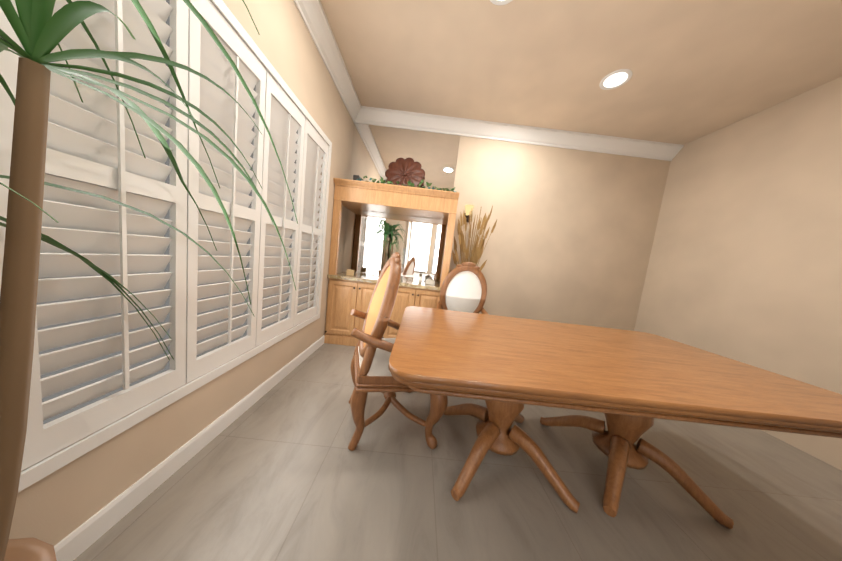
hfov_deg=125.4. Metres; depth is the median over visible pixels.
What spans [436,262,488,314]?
dining chair
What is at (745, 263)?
wall
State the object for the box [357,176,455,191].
ivy garland
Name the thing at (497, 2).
recessed light
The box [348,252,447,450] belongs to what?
dining chair
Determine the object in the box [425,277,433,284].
box
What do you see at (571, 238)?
wall
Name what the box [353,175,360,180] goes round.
box
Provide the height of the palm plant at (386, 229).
0.770 m
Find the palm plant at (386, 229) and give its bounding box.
[365,219,405,275]
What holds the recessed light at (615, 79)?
in the ceiling
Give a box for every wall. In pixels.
[9,0,353,545]
[366,124,670,330]
[634,76,841,470]
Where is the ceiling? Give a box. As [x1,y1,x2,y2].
[320,0,841,144]
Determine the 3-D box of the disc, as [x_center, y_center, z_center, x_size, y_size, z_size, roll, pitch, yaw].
[-0.211,-1.378,2.854,0.522,0.513,0.144,6,6,-1]
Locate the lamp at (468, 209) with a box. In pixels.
[465,205,473,222]
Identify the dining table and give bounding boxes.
[389,306,841,528]
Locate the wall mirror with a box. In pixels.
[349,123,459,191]
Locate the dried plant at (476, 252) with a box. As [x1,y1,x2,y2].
[452,206,496,270]
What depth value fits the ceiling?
1.83 m
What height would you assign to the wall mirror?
0.879 m
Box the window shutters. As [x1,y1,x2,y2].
[0,0,331,491]
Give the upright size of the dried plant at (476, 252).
1.850 m
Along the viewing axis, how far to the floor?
1.12 m
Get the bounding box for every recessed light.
[490,0,512,5]
[599,69,632,89]
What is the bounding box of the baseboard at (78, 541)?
[54,335,324,560]
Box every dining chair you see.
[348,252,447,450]
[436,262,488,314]
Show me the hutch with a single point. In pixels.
(425, 218)
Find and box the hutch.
[324,178,458,346]
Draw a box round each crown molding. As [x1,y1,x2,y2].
[293,0,360,119]
[351,106,683,160]
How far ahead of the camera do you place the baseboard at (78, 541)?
0.99 m
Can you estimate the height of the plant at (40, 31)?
2.114 m
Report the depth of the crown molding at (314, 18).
1.93 m
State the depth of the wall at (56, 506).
1.22 m
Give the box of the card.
[346,269,353,275]
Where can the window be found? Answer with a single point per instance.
(167, 302)
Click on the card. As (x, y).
(350, 272)
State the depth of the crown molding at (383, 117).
2.82 m
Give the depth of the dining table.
1.06 m
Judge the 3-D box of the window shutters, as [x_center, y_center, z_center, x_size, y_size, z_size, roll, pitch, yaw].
[-1.087,-0.426,1.445,0.076,1.910,1.920,6,6,-1]
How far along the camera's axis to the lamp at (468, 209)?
2.86 m
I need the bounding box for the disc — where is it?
[385,157,424,186]
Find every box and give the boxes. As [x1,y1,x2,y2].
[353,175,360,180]
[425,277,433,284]
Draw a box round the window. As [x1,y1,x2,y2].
[37,0,308,424]
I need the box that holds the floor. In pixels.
[73,343,841,560]
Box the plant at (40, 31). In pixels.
[0,0,297,560]

